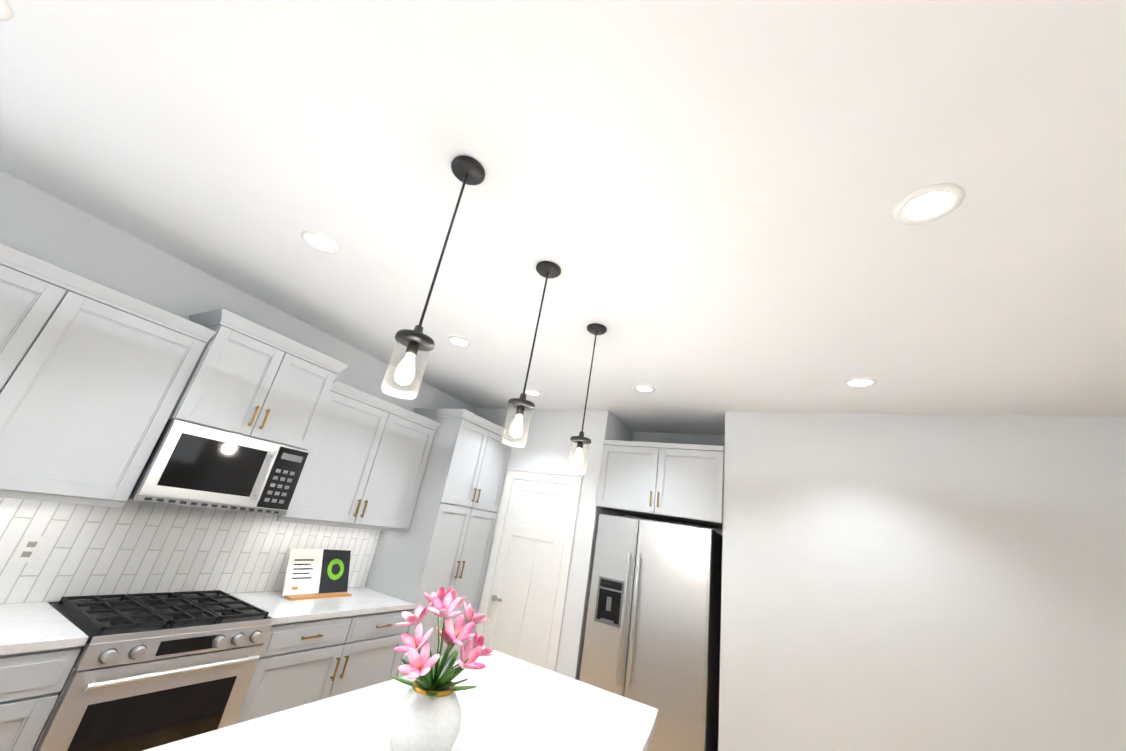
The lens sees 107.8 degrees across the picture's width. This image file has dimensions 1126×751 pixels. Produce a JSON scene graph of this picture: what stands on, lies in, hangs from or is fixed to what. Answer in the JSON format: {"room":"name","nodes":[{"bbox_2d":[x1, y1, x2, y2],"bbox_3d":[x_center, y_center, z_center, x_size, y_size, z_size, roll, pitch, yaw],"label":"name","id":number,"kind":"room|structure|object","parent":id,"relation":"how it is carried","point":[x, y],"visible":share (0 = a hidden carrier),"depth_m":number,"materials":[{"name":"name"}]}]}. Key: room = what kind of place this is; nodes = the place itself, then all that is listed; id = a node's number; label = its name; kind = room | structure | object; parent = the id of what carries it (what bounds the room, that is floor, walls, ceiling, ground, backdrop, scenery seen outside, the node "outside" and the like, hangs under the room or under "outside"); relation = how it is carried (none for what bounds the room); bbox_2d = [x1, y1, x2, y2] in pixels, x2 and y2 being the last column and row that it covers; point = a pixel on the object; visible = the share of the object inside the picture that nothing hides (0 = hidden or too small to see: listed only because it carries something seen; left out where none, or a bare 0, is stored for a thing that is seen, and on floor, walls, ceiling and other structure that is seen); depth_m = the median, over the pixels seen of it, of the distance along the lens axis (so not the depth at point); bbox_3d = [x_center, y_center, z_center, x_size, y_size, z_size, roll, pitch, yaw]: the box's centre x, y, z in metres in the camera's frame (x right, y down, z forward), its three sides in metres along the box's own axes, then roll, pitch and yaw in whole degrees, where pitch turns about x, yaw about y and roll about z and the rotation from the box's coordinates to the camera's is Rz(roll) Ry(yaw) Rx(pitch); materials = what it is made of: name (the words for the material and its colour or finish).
{"room":"kitchen","nodes":[
{"label":"kitchen","id":0,"kind":"room"},
{"bbox_2d":[0,169,475,603],"bbox_3d":[-2.283,0.910,2.768,0.150,2.830,6.200,-2,-23,28],"label":"wall","id":1,"kind":"structure","parent":0,"point":[35,222],"depth_m":2.41,"materials":[{"name":"grey paint"}]},
{"bbox_2d":[0,243,211,506],"bbox_3d":[-2.519,-0.015,1.852,0.347,0.960,1.126,-2,-23,28],"label":"upper cabinet","id":2,"kind":"object","parent":1,"relation":"attached to","point":[100,385],"depth_m":1.94,"materials":[{"name":"paint"}]},
{"bbox_2d":[0,497,380,603],"bbox_3d":[-2.629,0.796,1.964,0.008,0.539,4.200,-2,-23,28],"label":"tile backsplash","id":3,"kind":"structure","parent":1,"relation":"attached to","point":[133,547],"depth_m":2.38,"materials":[{"name":"white tile"}]},
{"bbox_2d":[9,536,47,562],"bbox_3d":[-2.601,0.846,1.999,0.007,0.120,0.080,-2,-23,28],"label":"electrical outlet plate","id":4,"kind":"object","parent":3,"relation":"attached to","point":[28,549],"visible":1,"depth_m":1.99,"materials":[{"name":"plastic"}]},
{"bbox_2d":[168,309,343,454],"bbox_3d":[-2.032,0.076,2.709,0.387,0.648,0.756,-2,-23,28],"label":"upper cabinet","id":5,"kind":"object","parent":1,"relation":"attached to","point":[249,379],"depth_m":2.55,"materials":[{"name":"paint"}]},
{"bbox_2d":[128,419,308,515],"bbox_3d":[-2.086,0.576,2.506,0.458,0.421,0.752,-2,-23,28],"label":"microwave","id":6,"kind":"object","parent":5,"relation":"attached to","point":[191,464],"visible":1,"depth_m":2.34,"materials":[{"name":"silver metal"}]},
{"bbox_2d":[271,381,439,530],"bbox_3d":[-1.673,0.696,3.382,0.347,0.960,1.112,-2,-23,28],"label":"upper cabinet","id":7,"kind":"object","parent":1,"relation":"attached to","point":[366,466],"depth_m":3.22,"materials":[{"name":"paint"}]},
{"bbox_2d":[0,0,1125,434],"bbox_3d":[1.467,-0.557,1.377,8.150,0.100,6.200,-2,-23,28],"label":"ceiling","id":8,"kind":"structure","parent":0,"point":[696,200],"depth_m":1.49,"materials":[{"name":"white paint"}]},
{"bbox_2d":[0,0,12,20],"bbox_3d":[-1.703,-1.110,1.166,0.175,0.008,0.175,2,-21,20],"label":"recessed light","id":9,"kind":"object","parent":8,"relation":"in","point":[6,13],"depth_m":1.22,"materials":[{"name":"beige"}]},
{"bbox_2d":[301,230,338,253],"bbox_3d":[-1.250,-0.683,2.111,0.175,0.008,0.175,1,-22,23],"label":"recessed light","id":10,"kind":"object","parent":8,"relation":"in","point":[318,241],"depth_m":2.10,"materials":[{"name":"beige"}]},
{"bbox_2d":[381,155,484,399],"bbox_3d":[-0.416,-0.351,1.360,0.124,0.879,0.124,-2,-23,28],"label":"pendant light","id":11,"kind":"object","parent":8,"relation":"hanging from","point":[467,170],"visible":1,"depth_m":1.28,"materials":[{"name":"black metal"}]},
{"bbox_2d":[447,336,470,346],"bbox_3d":[-0.774,-0.252,3.054,0.175,0.008,0.175,13,-20,-8],"label":"recessed light","id":12,"kind":"object","parent":8,"relation":"in","point":[456,340],"depth_m":3.05,"materials":[{"name":"beige"}]},
{"bbox_2d":[502,261,560,447],"bbox_3d":[-0.139,-0.117,1.863,0.124,0.879,0.124,-2,-23,28],"label":"pendant light","id":13,"kind":"object","parent":8,"relation":"hanging from","point":[546,270],"visible":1,"depth_m":1.78,"materials":[{"name":"black metal"}]},
{"bbox_2d":[525,389,540,395],"bbox_3d":[-0.294,0.167,3.963,0.175,0.008,0.175,2,-21,20],"label":"recessed light","id":14,"kind":"object","parent":8,"relation":"in","point":[528,391],"depth_m":3.95,"materials":[{"name":"beige"}]},
{"bbox_2d":[567,323,606,473],"bbox_3d":[0.139,0.117,2.365,0.124,0.879,0.124,-2,-23,28],"label":"pendant light","id":15,"kind":"object","parent":8,"relation":"hanging from","point":[595,329],"visible":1,"depth_m":2.28,"materials":[{"name":"black metal"}]},
{"bbox_2d":[634,384,654,392],"bbox_3d":[0.669,0.109,3.371,0.175,0.008,0.175,7,-20,6],"label":"recessed light","id":16,"kind":"object","parent":8,"relation":"in","point":[641,388],"depth_m":3.36,"materials":[{"name":"beige"}]},
{"bbox_2d":[843,377,876,387],"bbox_3d":[1.910,0.047,2.640,0.175,0.008,0.175,2,-21,20],"label":"recessed light","id":17,"kind":"object","parent":8,"relation":"in","point":[858,382],"depth_m":2.63,"materials":[{"name":"beige"}]},
{"bbox_2d":[893,183,964,224],"bbox_3d":[1.193,-0.556,1.343,0.175,0.008,0.175,13,-20,-8],"label":"recessed light","id":18,"kind":"object","parent":8,"relation":"in","point":[926,204],"depth_m":1.34,"materials":[{"name":"beige plastic"}]},
{"bbox_2d":[471,408,1125,750],"bbox_3d":[2.471,1.779,2.949,8.000,2.830,0.990,-2,-23,28],"label":"wall","id":19,"kind":"structure","parent":0,"point":[923,582],"depth_m":2.67,"materials":[{"name":"grey paint"}]},
{"bbox_2d":[472,468,583,671],"bbox_3d":[-0.373,1.970,3.784,0.894,2.163,0.058,-2,-23,28],"label":"door","id":20,"kind":"structure","parent":19,"relation":"attached to","point":[522,606],"depth_m":3.86,"materials":[{"name":"white wood"}]},
{"bbox_2d":[596,440,723,527],"bbox_3d":[0.962,1.011,3.862,1.092,0.620,0.672,-2,-23,28],"label":"upper cabinet","id":21,"kind":"object","parent":19,"relation":"attached to","point":[675,482],"visible":0.98,"depth_m":3.60,"materials":[{"name":"paint"}]},
{"bbox_3d":[1.009,2.156,0.369,8.150,0.100,6.200,-2,-23,28],"label":"floor","id":22,"kind":"structure","parent":0,"visible":0},
{"bbox_2d":[0,602,88,750],"bbox_3d":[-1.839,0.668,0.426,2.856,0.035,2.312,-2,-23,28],"label":"base cabinet","id":23,"kind":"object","parent":22,"relation":"on","point":[40,647],"depth_m":1.64,"materials":[{"name":"white wood"}]},
{"bbox_2d":[32,590,273,750],"bbox_3d":[-2.157,1.674,2.034,0.701,0.950,0.754,-2,-23,28],"label":"range","id":24,"kind":"object","parent":22,"relation":"on","point":[153,670],"visible":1,"depth_m":1.95,"materials":[{"name":"silver metal"}]},
{"bbox_2d":[236,607,414,723],"bbox_3d":[-1.779,2.060,2.806,0.630,0.885,1.111,-2,-23,28],"label":"base cabinet","id":25,"kind":"object","parent":22,"relation":"on","point":[313,650],"depth_m":2.62,"materials":[{"name":"grey paint"}]},
{"bbox_2d":[220,587,415,622],"bbox_3d":[-1.705,1.634,2.963,0.636,0.035,1.111,-2,-23,28],"label":"countertop","id":26,"kind":"structure","parent":25,"relation":"on","point":[279,608],"depth_m":2.79,"materials":[{"name":"white stone"}]},
{"bbox_2d":[282,549,351,599],"bbox_3d":[-1.798,1.473,3.065,0.189,0.305,0.501,-2,-23,28],"label":"cookbook stand","id":27,"kind":"object","parent":26,"relation":"on","point":[316,573],"visible":1,"depth_m":3.03,"materials":[{"name":"white paper"}]},
{"bbox_2d":[143,650,657,750],"bbox_3d":[-0.486,1.653,1.176,1.080,0.920,2.150,-2,-23,28],"label":"kitchen island","id":28,"kind":"object","parent":22,"relation":"on","point":[509,703],"visible":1,"depth_m":1.60,"materials":[{"name":"white stone"}]},
{"bbox_2d":[389,586,493,750],"bbox_3d":[-0.412,0.988,1.385,0.316,0.479,0.396,-2,-23,28],"label":"flower vase","id":29,"kind":"object","parent":28,"relation":"on","point":[426,714],"visible":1,"depth_m":1.33,"materials":[{"name":"white ceramic"}]},
{"bbox_2d":[364,408,513,676],"bbox_3d":[-1.199,1.661,3.866,0.670,2.535,0.898,-2,-23,28],"label":"pantry","id":30,"kind":"object","parent":22,"relation":"on","point":[445,540],"visible":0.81,"depth_m":3.72,"materials":[{"name":"paint"}]},
{"bbox_2d":[579,514,722,750],"bbox_3d":[0.779,2.224,3.494,0.970,1.830,0.889,-2,-23,28],"label":"fridge","id":31,"kind":"object","parent":22,"relation":"on","point":[652,637],"visible":0.94,"depth_m":3.23,"materials":[{"name":"silver metal"}]}
]}

